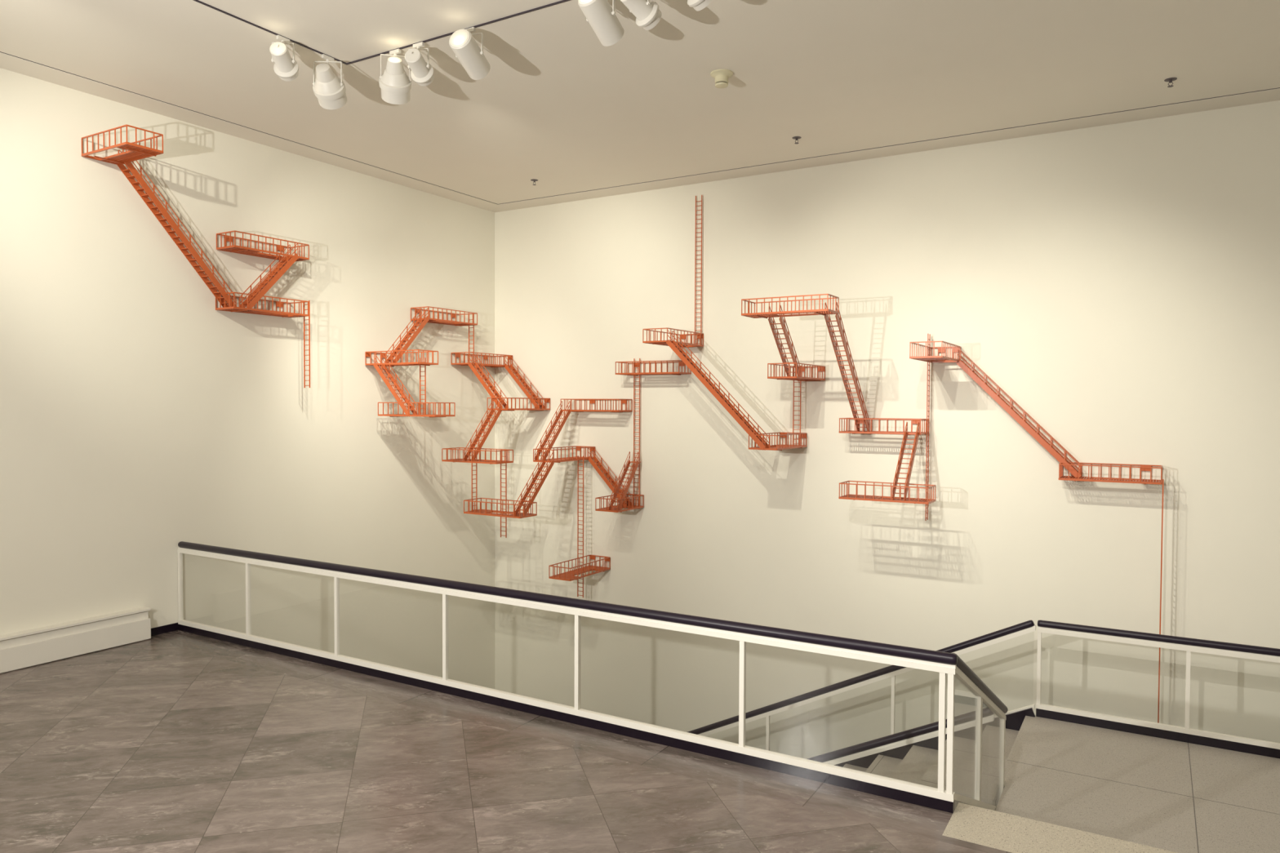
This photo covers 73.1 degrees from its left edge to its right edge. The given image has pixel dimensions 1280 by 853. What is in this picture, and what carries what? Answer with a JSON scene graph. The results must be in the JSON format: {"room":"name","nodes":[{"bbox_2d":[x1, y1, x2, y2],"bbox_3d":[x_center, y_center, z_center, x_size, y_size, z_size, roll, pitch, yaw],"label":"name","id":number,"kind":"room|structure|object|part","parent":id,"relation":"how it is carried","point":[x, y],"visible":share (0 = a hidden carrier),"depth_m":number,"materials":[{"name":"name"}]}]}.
{"room":"museum","nodes":[
{"label":"museum","id":0,"kind":"room"},
{"bbox_2d":[0,67,494,688],"bbox_3d":[-5.122,1.123,5.960,0.200,8.100,12.700,1,2,31],"label":"wall","id":1,"kind":"structure","parent":0,"point":[140,418],"depth_m":7.96,"materials":[{"name":"paint"}]},
{"bbox_2d":[0,607,151,673],"bbox_3d":[-5.950,1.733,4.301,0.100,0.262,6.978,1,2,31],"label":"baseboard heater","id":2,"kind":"object","parent":1,"relation":"attached to","point":[39,646],"visible":1,"depth_m":6.75,"materials":[{"name":"metal"}]},
{"bbox_2d":[151,622,177,635],"bbox_3d":[-4.128,1.755,7.441,0.008,0.066,0.297,1,2,31],"label":"baseboard","id":3,"kind":"structure","parent":1,"relation":"attached to","point":[172,627],"depth_m":7.46,"materials":[{"name":"black paint"}]},
{"bbox_2d":[81,124,310,387],"bbox_3d":[-3.646,-1.325,7.498,0.652,1.941,1.923,1,2,31],"label":"fire escape","id":4,"kind":"object","parent":1,"relation":"attached to","point":[135,152],"visible":1,"depth_m":7.67,"materials":[{"name":"orange metal"}]},
{"bbox_3d":[-4.062,-2.212,6.771,0.648,0.132,0.282,1,2,31],"label":"guard rail","id":5,"kind":"part","parent":4,"relation":"part of","materials":[{"name":"orange metal"}]},
{"bbox_3d":[-3.999,-1.654,7.449,0.008,1.223,0.965,1,2,31],"label":"handrail","id":6,"kind":"part","parent":4,"relation":"part of","materials":[{"name":"orange metal"}]},
{"bbox_3d":[-3.901,-1.652,7.390,0.008,1.223,0.965,1,2,31],"label":"handrail","id":7,"kind":"part","parent":4,"relation":"part of","materials":[{"name":"orange metal"}]},
{"bbox_3d":[-3.767,-1.718,7.905,0.008,0.046,0.078,1,2,31],"label":"mounting plate","id":8,"kind":"part","parent":4,"relation":"part of","materials":[{"name":"orange metal"}]},
{"bbox_3d":[-3.522,-1.140,8.075,0.276,0.132,0.789,1,2,31],"label":"guard rail","id":9,"kind":"part","parent":4,"relation":"part of","materials":[{"name":"orange metal"}]},
{"bbox_3d":[-3.513,-1.685,8.071,0.277,0.132,0.786,1,2,31],"label":"guard rail","id":10,"kind":"part","parent":4,"relation":"part of","materials":[{"name":"orange metal"}]},
{"bbox_3d":[-3.496,-1.402,8.063,0.008,0.680,0.543,1,2,31],"label":"handrail","id":11,"kind":"part","parent":4,"relation":"part of","materials":[{"name":"orange metal"}]},
{"bbox_3d":[-3.399,-1.400,8.005,0.008,0.680,0.543,1,2,31],"label":"handrail","id":12,"kind":"part","parent":4,"relation":"part of","materials":[{"name":"orange metal"}]},
{"bbox_3d":[-3.495,-1.184,8.377,0.008,0.046,0.078,1,2,31],"label":"mounting plate","id":13,"kind":"part","parent":4,"relation":"part of","materials":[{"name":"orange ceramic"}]},
{"bbox_3d":[-3.488,-1.729,8.371,0.008,0.046,0.078,1,2,31],"label":"mounting plate","id":14,"kind":"part","parent":4,"relation":"part of","materials":[{"name":"orange metal"}]},
{"bbox_2d":[0,640,984,852],"bbox_3d":[-1.323,2.096,0.944,11.500,0.250,7.952,1,2,31],"label":"floor","id":15,"kind":"structure","parent":0,"point":[145,746],"depth_m":4.53,"materials":[{"name":"grey tile"}]},
{"bbox_2d":[146,630,1010,852],"bbox_3d":[0.810,2.010,4.509,11.500,0.250,0.360,1,2,31],"label":"trim","id":16,"kind":"structure","parent":15,"relation":"on","point":[913,819],"depth_m":5.05,"materials":[{"name":"brown stone"}]},
{"bbox_2d":[177,541,957,813],"bbox_3d":[-1.246,1.449,5.903,6.514,0.782,0.056,1,2,31],"label":"glass railing","id":17,"kind":"object","parent":16,"relation":"on","point":[944,663],"visible":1,"depth_m":5.18,"materials":[{"name":"white paint"}]},
{"bbox_3d":[-4.027,1.398,7.566,0.028,0.606,0.028,1,2,31],"label":"post","id":18,"kind":"part","parent":17,"relation":"part of","materials":[{"name":"white metal"}]},
{"bbox_3d":[-3.212,1.414,7.078,0.028,0.606,0.028,1,2,31],"label":"post","id":19,"kind":"part","parent":17,"relation":"part of","materials":[{"name":"white metal"}]},
{"bbox_3d":[-2.291,1.433,6.528,0.028,0.606,0.028,1,2,31],"label":"post","id":20,"kind":"part","parent":17,"relation":"part of","materials":[{"name":"white metal"}]},
{"bbox_3d":[-1.344,1.451,5.962,0.028,0.606,0.028,1,2,31],"label":"post","id":21,"kind":"part","parent":17,"relation":"part of","materials":[{"name":"white metal"}]},
{"bbox_3d":[-1.249,1.768,5.913,6.509,0.036,0.034,1,2,31],"label":"rail","id":22,"kind":"part","parent":17,"relation":"part of","materials":[{"name":"white metal"}]},
{"bbox_3d":[-1.247,1.142,5.896,6.509,0.028,0.034,1,2,31],"label":"rail","id":23,"kind":"part","parent":17,"relation":"part of","materials":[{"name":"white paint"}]},
{"bbox_3d":[-1.236,1.087,5.888,6.494,0.056,0.056,1,2,31],"label":"handrail","id":24,"kind":"part","parent":17,"relation":"part of","materials":[{"name":"black plastic"}]},
{"bbox_3d":[-0.390,1.470,5.391,0.028,0.606,0.028,1,2,31],"label":"post","id":25,"kind":"part","parent":17,"relation":"part of","materials":[{"name":"white metal"}]},
{"bbox_3d":[0.572,1.489,4.817,0.028,0.606,0.028,1,2,31],"label":"post","id":26,"kind":"part","parent":17,"relation":"part of","materials":[{"name":"white metal"}]},
{"bbox_3d":[1.493,1.507,4.266,0.028,0.606,0.028,1,2,31],"label":"post","id":27,"kind":"part","parent":17,"relation":"part of","materials":[{"name":"white metal"}]},
{"bbox_3d":[1.527,1.508,4.246,0.028,0.606,0.028,1,2,31],"label":"post","id":28,"kind":"part","parent":17,"relation":"part of","materials":[{"name":"white metal"}]},
{"bbox_2d":[0,0,1279,204],"bbox_3d":[-0.135,-2.584,2.762,10.834,0.120,11.832,1,2,31],"label":"ceiling","id":29,"kind":"structure","parent":0,"point":[569,112],"depth_m":6.34,"materials":[{"name":"paint"}]},
{"bbox_2d":[193,0,569,64],"bbox_3d":[-1.126,-2.498,1.744,6.338,0.006,6.716,1,2,31],"label":"track","id":30,"kind":"object","parent":29,"relation":"attached to","point":[197,1],"visible":1,"depth_m":5.61,"materials":[{"name":"metal"}]},
{"bbox_2d":[269,35,298,80],"bbox_3d":[-2.387,-2.478,5.792,0.164,0.257,0.262,0,2,-11],"label":"track light","id":31,"kind":"object","parent":30,"relation":"hanging from","point":[286,68],"visible":1,"depth_m":5.77,"materials":[{"name":"metal"}]},
{"bbox_2d":[312,53,346,109],"bbox_3d":[-2.205,-2.438,6.117,0.221,0.353,0.307,0,2,-10],"label":"track light","id":32,"kind":"object","parent":30,"relation":"hanging from","point":[329,89],"visible":1,"depth_m":6.07,"materials":[{"name":"metal"}]},
{"bbox_2d":[317,93,346,109],"bbox_3d":[-2.209,-2.371,6.181,0.198,0.214,0.182,0,2,-2],"label":"hood","id":33,"kind":"object","parent":32,"relation":"attached to","point":[326,100],"depth_m":6.13,"materials":[{"name":"metal"}]},
{"bbox_2d":[378,48,412,104],"bbox_3d":[-1.707,-2.430,6.024,0.262,0.361,0.264,1,2,31],"label":"track light","id":34,"kind":"object","parent":30,"relation":"hanging from","point":[395,85],"visible":0.99,"depth_m":5.95,"materials":[{"name":"metal"}]},
{"bbox_2d":[381,88,410,104],"bbox_3d":[-1.715,-2.351,6.060,0.198,0.203,0.202,0,2,-14],"label":"hood","id":35,"kind":"object","parent":34,"relation":"attached to","point":[395,96],"depth_m":6.00,"materials":[{"name":"metal"}]},
{"bbox_2d":[404,41,434,85],"bbox_3d":[-1.512,-2.479,5.880,0.166,0.253,0.260,1,2,14],"label":"track light","id":36,"kind":"object","parent":30,"relation":"attached to","point":[422,72],"visible":1,"depth_m":5.86,"materials":[{"name":"metal"}]},
{"bbox_2d":[448,26,490,79],"bbox_3d":[-1.113,-2.454,5.645,0.197,0.289,0.330,1,2,19],"label":"track light","id":37,"kind":"object","parent":30,"relation":"hanging from","point":[464,45],"visible":1,"depth_m":5.58,"materials":[{"name":"metal"}]},
{"bbox_2d":[577,0,624,46],"bbox_3d":[-0.230,-2.436,5.118,0.196,0.289,0.332,1,2,31],"label":"track light","id":38,"kind":"object","parent":30,"relation":"hanging from","point":[599,14],"visible":1,"depth_m":5.07,"materials":[{"name":"metal"}]},
{"bbox_2d":[620,0,662,30],"bbox_3d":[-0.001,-2.446,4.981,0.262,0.259,0.162,-1,2,-44],"label":"track light","id":39,"kind":"object","parent":30,"relation":"hanging from","point":[647,13],"visible":1,"depth_m":4.97,"materials":[{"name":"metal"}]},
{"bbox_2d":[687,0,711,10],"bbox_3d":[0.292,-2.454,4.809,0.262,0.232,0.166,-1,2,-34],"label":"track light","id":40,"kind":"object","parent":30,"relation":"hanging from","point":[698,5],"visible":1,"depth_m":4.82,"materials":[{"name":"metal"}]},
{"bbox_2d":[530,178,537,185],"bbox_3d":[-1.159,-2.679,9.472,0.084,0.055,0.084,1,2,31],"label":"sprinkler","id":41,"kind":"object","parent":29,"relation":"attached to","point":[532,180],"visible":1,"depth_m":9.46,"materials":[{"name":"metal"}]},
{"bbox_2d":[710,68,733,88],"bbox_3d":[0.605,-2.567,6.397,0.168,0.104,0.168,1,2,31],"label":"smoke detector","id":42,"kind":"object","parent":29,"relation":"attached to","point":[721,76],"visible":1,"depth_m":6.36,"materials":[{"name":"plastic"}]},
{"bbox_3d":[0.605,-2.601,6.396,0.168,0.036,0.168,1,2,31],"label":"plate","id":43,"kind":"part","parent":42,"relation":"part of","materials":[{"name":"plastic"}]},
{"bbox_2d":[791,136,801,143],"bbox_3d":[1.439,-2.628,7.929,0.084,0.055,0.084,1,2,31],"label":"sprinkler","id":44,"kind":"object","parent":29,"relation":"attached to","point":[796,138],"visible":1,"depth_m":7.92,"materials":[{"name":"metal"}]},
{"bbox_2d":[1164,77,1177,87],"bbox_3d":[3.982,-2.580,6.479,0.084,0.055,0.084,1,2,31],"label":"sprinkler","id":45,"kind":"object","parent":29,"relation":"attached to","point":[1170,79],"visible":1,"depth_m":6.47,"materials":[{"name":"metal"}]},
{"bbox_2d":[494,100,1279,759],"bbox_3d":[3.107,1.094,8.321,11.500,8.100,0.200,1,2,31],"label":"wall","id":46,"kind":"structure","parent":0,"point":[1119,282],"depth_m":8.44,"materials":[{"name":"paint"}]},
{"bbox_2d":[364,306,691,597],"bbox_3d":[-1.199,0.341,9.507,2.848,3.364,2.134,1,2,31],"label":"fire escape","id":47,"kind":"object","parent":46,"relation":"attached to","point":[568,575],"visible":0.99,"depth_m":9.89,"materials":[{"name":"orange metal"}]},
{"bbox_3d":[-2.936,-0.777,9.326,0.008,0.046,0.070,1,2,31],"label":"mounting plate","id":48,"kind":"part","parent":47,"relation":"part of","materials":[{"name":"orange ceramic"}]},
{"bbox_3d":[-2.619,-0.442,9.102,0.524,0.672,0.008,1,2,31],"label":"handrail","id":49,"kind":"part","parent":47,"relation":"part of","materials":[{"name":"orange metal"}]},
{"bbox_3d":[-2.565,-0.444,9.193,0.524,0.672,0.008,1,2,31],"label":"handrail","id":50,"kind":"part","parent":47,"relation":"part of","materials":[{"name":"orange metal"}]},
{"bbox_3d":[-2.547,-0.737,9.217,0.792,0.132,0.290,1,2,31],"label":"guard rail","id":51,"kind":"part","parent":47,"relation":"part of","materials":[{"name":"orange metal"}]},
{"bbox_3d":[-2.611,-1.002,9.548,0.008,0.670,0.543,1,2,31],"label":"handrail","id":52,"kind":"part","parent":47,"relation":"part of","materials":[{"name":"orange metal"}]},
{"bbox_3d":[-2.515,-1.000,9.491,0.008,0.670,0.543,1,2,31],"label":"handrail","id":53,"kind":"part","parent":47,"relation":"part of","materials":[{"name":"orange metal"}]},
{"bbox_3d":[-2.366,-0.190,9.123,0.836,0.132,0.292,1,2,31],"label":"guard rail","id":54,"kind":"part","parent":47,"relation":"part of","materials":[{"name":"orange metal"}]},
{"bbox_3d":[-2.289,-1.296,10.127,0.282,0.132,0.820,1,2,31],"label":"guard rail","id":55,"kind":"part","parent":47,"relation":"part of","materials":[{"name":"orange metal"}]},
{"bbox_3d":[-1.828,0.319,9.702,0.800,0.132,0.292,1,2,31],"label":"guard rail","id":56,"kind":"part","parent":47,"relation":"part of","materials":[{"name":"orange metal"}]},
{"bbox_3d":[-1.841,0.038,9.886,0.008,0.688,0.500,1,2,31],"label":"handrail","id":57,"kind":"part","parent":47,"relation":"part of","materials":[{"name":"orange metal"}]},
{"bbox_3d":[-1.950,-0.834,10.697,0.294,0.132,0.811,1,2,31],"label":"guard rail","id":58,"kind":"part","parent":47,"relation":"part of","materials":[{"name":"orange metal"}]},
{"bbox_3d":[-1.819,-0.528,10.158,0.517,0.666,0.008,1,2,31],"label":"handrail","id":59,"kind":"part","parent":47,"relation":"part of","materials":[{"name":"orange metal"}]},
{"bbox_3d":[-1.743,0.040,9.827,0.008,0.688,0.500,1,2,31],"label":"handrail","id":60,"kind":"part","parent":47,"relation":"part of","materials":[{"name":"orange metal"}]},
{"bbox_3d":[-1.765,-0.530,10.249,0.517,0.666,0.008,1,2,31],"label":"handrail","id":61,"kind":"part","parent":47,"relation":"part of","materials":[{"name":"orange metal"}]},
{"bbox_3d":[-1.535,0.883,9.458,0.796,0.132,0.292,1,2,31],"label":"guard rail","id":62,"kind":"part","parent":47,"relation":"part of","materials":[{"name":"orange metal"}]},
{"bbox_3d":[-1.452,-0.280,10.404,0.306,0.132,0.827,1,2,31],"label":"guard rail","id":63,"kind":"part","parent":47,"relation":"part of","materials":[{"name":"orange metal"}]},
{"bbox_3d":[-1.466,-0.544,10.712,0.554,0.675,0.008,1,2,31],"label":"handrail","id":64,"kind":"part","parent":47,"relation":"part of","materials":[{"name":"orange metal"}]},
{"bbox_3d":[-1.410,-0.546,10.806,0.554,0.675,0.008,1,2,31],"label":"handrail","id":65,"kind":"part","parent":47,"relation":"part of","materials":[{"name":"orange metal"}]},
{"bbox_3d":[-1.206,0.622,9.477,0.008,0.669,0.538,1,2,31],"label":"handrail","id":66,"kind":"part","parent":47,"relation":"part of","materials":[{"name":"orange metal"}]},
{"bbox_3d":[-1.105,0.624,9.417,0.008,0.669,0.538,1,2,31],"label":"handrail","id":67,"kind":"part","parent":47,"relation":"part of","materials":[{"name":"orange metal"}]},
{"bbox_3d":[-1.058,0.045,10.021,0.008,0.689,0.532,1,2,31],"label":"handrail","id":68,"kind":"part","parent":47,"relation":"part of","materials":[{"name":"orange metal"}]},
{"bbox_3d":[-0.960,0.047,9.962,0.008,0.689,0.532,1,2,31],"label":"handrail","id":69,"kind":"part","parent":47,"relation":"part of","materials":[{"name":"orange metal"}]},
{"bbox_3d":[-0.873,0.313,10.061,0.283,0.132,0.845,1,2,31],"label":"guard rail","id":70,"kind":"part","parent":47,"relation":"part of","materials":[{"name":"orange metal"}]},
{"bbox_3d":[-0.690,1.625,9.996,0.296,0.132,0.821,1,2,31],"label":"guard rail","id":71,"kind":"part","parent":47,"relation":"part of","materials":[{"name":"orange metal"}]},
{"bbox_3d":[-0.574,1.579,10.398,0.072,0.046,0.008,1,2,31],"label":"mounting plate","id":72,"kind":"part","parent":47,"relation":"part of","materials":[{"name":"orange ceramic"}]},
{"bbox_3d":[-0.517,-0.258,10.155,0.822,0.132,0.294,1,2,31],"label":"guard rail","id":73,"kind":"part","parent":47,"relation":"part of","materials":[{"name":"orange metal"}]},
{"bbox_3d":[-0.386,0.594,10.105,0.544,0.673,0.008,1,2,31],"label":"handrail","id":74,"kind":"part","parent":47,"relation":"part of","materials":[{"name":"orange metal"}]},
{"bbox_3d":[-0.330,0.592,10.198,0.544,0.673,0.008,1,2,31],"label":"handrail","id":75,"kind":"part","parent":47,"relation":"part of","materials":[{"name":"orange metal"}]},
{"bbox_3d":[-0.232,0.620,9.800,0.008,0.653,0.452,1,2,31],"label":"handrail","id":76,"kind":"part","parent":47,"relation":"part of","materials":[{"name":"orange metal"}]},
{"bbox_3d":[-0.228,0.861,9.848,0.296,0.132,0.570,1,2,31],"label":"guard rail","id":77,"kind":"part","parent":47,"relation":"part of","materials":[{"name":"orange metal"}]},
{"bbox_3d":[-0.134,0.622,9.742,0.008,0.653,0.452,1,2,31],"label":"handrail","id":78,"kind":"part","parent":47,"relation":"part of","materials":[{"name":"orange metal"}]},
{"bbox_3d":[0.144,-0.669,9.755,0.829,0.132,0.284,1,2,31],"label":"guard rail","id":79,"kind":"part","parent":47,"relation":"part of","materials":[{"name":"orange metal"}]},
{"bbox_2d":[0,51,1279,212],"bbox_3d":[-0.137,-2.584,2.773,11.500,0.120,12.500,1,2,31],"label":"trim","id":80,"kind":"structure","parent":46,"relation":"attached to","point":[8,62],"depth_m":7.93,"materials":[{"name":"paint"}]},
{"bbox_2d":[642,195,936,504],"bbox_3d":[1.339,-0.930,8.363,2.933,3.180,1.440,1,2,31],"label":"fire escape","id":81,"kind":"object","parent":46,"relation":"attached to","point":[677,347],"visible":1,"depth_m":8.27,"materials":[{"name":"orange metal"}]},
{"bbox_3d":[0.367,-0.961,9.300,0.298,0.132,0.825,1,2,31],"label":"guard rail","id":82,"kind":"part","parent":81,"relation":"part of","materials":[{"name":"orange metal"}]},
{"bbox_3d":[0.745,-0.381,8.614,1.097,1.203,0.008,1,2,31],"label":"handrail","id":83,"kind":"part","parent":81,"relation":"part of","materials":[{"name":"orange metal"}]},
{"bbox_3d":[0.799,-0.383,8.705,1.097,1.203,0.008,1,2,31],"label":"handrail","id":84,"kind":"part","parent":81,"relation":"part of","materials":[{"name":"orange metal"}]},
{"bbox_3d":[1.399,0.138,8.712,0.300,0.132,0.821,1,2,31],"label":"guard rail","id":85,"kind":"part","parent":81,"relation":"part of","materials":[{"name":"orange metal"}]},
{"bbox_3d":[1.321,-0.789,8.179,0.008,0.661,0.535,1,2,31],"label":"handrail","id":86,"kind":"part","parent":81,"relation":"part of","materials":[{"name":"orange metal"}]},
{"bbox_3d":[1.414,-0.787,8.123,0.008,0.661,0.535,1,2,31],"label":"handrail","id":87,"kind":"part","parent":81,"relation":"part of","materials":[{"name":"orange metal"}]},
{"bbox_3d":[1.334,-1.077,7.698,0.808,0.132,0.297,1,2,31],"label":"guard rail","id":88,"kind":"part","parent":81,"relation":"part of","materials":[{"name":"orange metal"}]},
{"bbox_3d":[1.566,-0.549,8.594,0.297,0.132,0.824,1,2,31],"label":"guard rail","id":89,"kind":"part","parent":81,"relation":"part of","materials":[{"name":"orange metal"}]},
{"bbox_3d":[1.867,-0.592,8.886,0.072,0.046,0.008,1,2,31],"label":"mounting plate","id":90,"kind":"part","parent":81,"relation":"part of","materials":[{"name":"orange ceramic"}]},
{"bbox_3d":[1.917,-0.519,8.143,0.008,1.194,1.071,1,2,31],"label":"handrail","id":91,"kind":"part","parent":81,"relation":"part of","materials":[{"name":"orange metal"}]},
{"bbox_3d":[2.003,-0.517,8.092,0.008,1.194,1.071,1,2,31],"label":"handrail","id":92,"kind":"part","parent":81,"relation":"part of","materials":[{"name":"orange metal"}]},
{"bbox_3d":[2.374,-0.013,8.421,0.787,0.132,0.313,1,2,31],"label":"guard rail","id":93,"kind":"part","parent":81,"relation":"part of","materials":[{"name":"orange metal"}]},
{"bbox_3d":[2.247,0.589,7.856,0.801,0.132,0.297,1,2,31],"label":"guard rail","id":94,"kind":"part","parent":81,"relation":"part of","materials":[{"name":"orange metal"}]},
{"bbox_3d":[2.396,0.310,7.954,0.008,0.700,0.504,1,2,31],"label":"handrail","id":95,"kind":"part","parent":81,"relation":"part of","materials":[{"name":"orange metal"}]},
{"bbox_3d":[2.487,0.312,7.900,0.008,0.700,0.504,1,2,31],"label":"handrail","id":96,"kind":"part","parent":81,"relation":"part of","materials":[{"name":"orange metal"}]},
{"bbox_3d":[2.685,-0.048,8.410,0.078,0.046,0.008,1,2,31],"label":"mounting plate","id":97,"kind":"part","parent":81,"relation":"part of","materials":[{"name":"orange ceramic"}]},
{"bbox_2d":[909,333,1164,723],"bbox_3d":[3.417,1.126,7.528,1.946,3.980,0.828,1,2,31],"label":"fire escape","id":98,"kind":"object","parent":46,"relation":"attached to","point":[1047,445],"visible":0.94,"depth_m":7.74,"materials":[{"name":"orange metal"}]},
{"bbox_3d":[2.712,-0.687,7.905,0.280,0.132,0.823,1,2,31],"label":"guard rail","id":99,"kind":"part","parent":98,"relation":"part of","materials":[{"name":"orange metal"}]},
{"bbox_3d":[2.892,-0.732,8.270,0.068,0.046,0.008,1,2,31],"label":"mounting plate","id":100,"kind":"part","parent":98,"relation":"part of","materials":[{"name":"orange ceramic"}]},
{"bbox_3d":[3.424,-0.131,7.843,1.054,1.171,0.008,1,2,31],"label":"handrail","id":101,"kind":"part","parent":98,"relation":"part of","materials":[{"name":"orange metal"}]},
{"bbox_3d":[3.479,-0.133,7.935,1.054,1.171,0.008,1,2,31],"label":"handrail","id":102,"kind":"part","parent":98,"relation":"part of","materials":[{"name":"orange metal"}]},
{"bbox_3d":[4.048,0.391,7.437,0.770,0.127,0.299,1,2,31],"label":"guard rail","id":103,"kind":"part","parent":98,"relation":"part of","materials":[{"name":"orange metal"}]},
{"bbox_3d":[4.351,0.359,7.423,0.076,0.046,0.008,1,2,31],"label":"mounting plate","id":104,"kind":"part","parent":98,"relation":"part of","materials":[{"name":"orange metal"}]},
{"bbox_2d":[995,715,1279,852],"bbox_3d":[4.769,2.585,4.859,5.045,0.288,2.305,1,2,31],"label":"floor","id":105,"kind":"structure","parent":0,"point":[1178,797],"depth_m":5.73,"materials":[{"name":"beige tile"}]},
{"bbox_2d":[942,802,1176,852],"bbox_3d":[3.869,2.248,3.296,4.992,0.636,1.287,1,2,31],"label":"threshold","id":106,"kind":"structure","parent":105,"relation":"on","point":[1008,833],"depth_m":4.01,"materials":[{"name":"stone"}]},
{"bbox_2d":[952,653,1008,810],"bbox_3d":[1.994,1.868,5.048,0.056,1.521,1.786,1,2,31],"label":"glass railing","id":107,"kind":"object","parent":106,"relation":"on","point":[965,675],"visible":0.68,"depth_m":4.96,"materials":[{"name":"white paint"}]},
{"bbox_3d":[1.989,2.212,5.051,0.034,0.834,1.765,1,2,31],"label":"rail","id":108,"kind":"part","parent":107,"relation":"part of","materials":[{"name":"white metal"}]},
{"bbox_3d":[1.945,1.855,4.966,0.028,0.628,0.028,1,2,31],"label":"post","id":109,"kind":"part","parent":107,"relation":"part of","materials":[{"name":"white metal"}]},
{"bbox_3d":[1.997,1.526,5.043,0.056,0.837,1.777,1,2,31],"label":"handrail","id":110,"kind":"part","parent":107,"relation":"part of","materials":[{"name":"black plastic"}]},
{"bbox_3d":[1.991,1.577,5.034,0.034,0.826,1.765,1,2,31],"label":"rail","id":111,"kind":"part","parent":107,"relation":"part of","materials":[{"name":"white metal"}]},
{"bbox_3d":[1.959,1.866,4.990,0.028,0.628,0.028,1,2,31],"label":"post","id":112,"kind":"part","parent":107,"relation":"part of","materials":[{"name":"white metal"}]},
{"bbox_3d":[2.419,2.254,5.773,0.028,0.628,0.028,1,2,31],"label":"post","id":113,"kind":"part","parent":107,"relation":"part of","materials":[{"name":"white metal"}]},
{"bbox_3d":[2.433,2.266,5.796,0.028,0.628,0.028,1,2,31],"label":"post","id":114,"kind":"part","parent":107,"relation":"part of","materials":[{"name":"white metal"}]},
{"bbox_2d":[1035,620,1279,759],"bbox_3d":[5.002,2.014,6.035,4.070,0.794,0.056,1,2,31],"label":"glass railing","id":115,"kind":"object","parent":105,"relation":"on","point":[1187,735],"visible":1,"depth_m":6.61,"materials":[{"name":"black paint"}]},
{"bbox_3d":[3.269,1.978,7.072,0.028,0.606,0.028,1,2,31],"label":"post","id":116,"kind":"part","parent":115,"relation":"part of","materials":[{"name":"white metal"}]},
{"bbox_3d":[5.001,2.327,6.044,4.070,0.036,0.034,1,2,31],"label":"rail","id":117,"kind":"part","parent":115,"relation":"part of","materials":[{"name":"white metal"}]},
{"bbox_3d":[5.004,1.701,6.027,4.070,0.028,0.034,1,2,31],"label":"rail","id":118,"kind":"part","parent":115,"relation":"part of","materials":[{"name":"white metal"}]},
{"bbox_3d":[5.004,1.645,6.026,4.070,0.056,0.056,1,2,31],"label":"handrail","id":119,"kind":"part","parent":115,"relation":"part of","materials":[{"name":"black plastic"}]},
{"bbox_3d":[4.152,1.995,6.544,0.028,0.606,0.028,1,2,31],"label":"post","id":120,"kind":"part","parent":115,"relation":"part of","materials":[{"name":"white metal"}]},
{"bbox_3d":[1.965,5.237,6.549,11.500,0.100,4.183,1,2,31],"label":"floor","id":121,"kind":"structure","parent":0,"visible":0},
{"bbox_2d":[833,707,1035,808],"bbox_3d":[0.525,3.830,7.875,5.620,3.108,1.472,1,2,31],"label":"staircase","id":122,"kind":"structure","parent":121,"relation":"on","point":[917,762],"depth_m":7.05,"materials":[{"name":"grey stone"}]},
{"bbox_2d":[688,620,1035,751],"bbox_3d":[1.127,3.127,8.380,4.928,3.154,0.056,1,2,31],"label":"glass railing","id":123,"kind":"object","parent":122,"relation":"attached to","point":[1028,626],"visible":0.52,"depth_m":7.80,"materials":[{"name":"white paint"}]},
{"bbox_3d":[1.232,3.092,8.317,0.028,0.639,0.028,1,2,31],"label":"post","id":124,"kind":"part","parent":123,"relation":"part of","materials":[{"name":"white metal"}]},
{"bbox_3d":[2.254,2.527,7.692,0.028,0.639,0.028,1,2,31],"label":"post","id":125,"kind":"part","parent":123,"relation":"part of","materials":[{"name":"white metal"}]},
{"bbox_3d":[1.128,3.474,8.388,4.915,2.461,0.034,1,2,31],"label":"rail","id":126,"kind":"part","parent":123,"relation":"part of","materials":[{"name":"white metal"}]},
{"bbox_2d":[807,707,995,764],"bbox_3d":[0.307,3.582,7.107,4.843,3.452,0.056,1,2,31],"label":"glass railing","id":127,"kind":"object","parent":122,"relation":"attached to","point":[962,722],"visible":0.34,"depth_m":6.14,"materials":[{"name":"white paint"}]}
]}

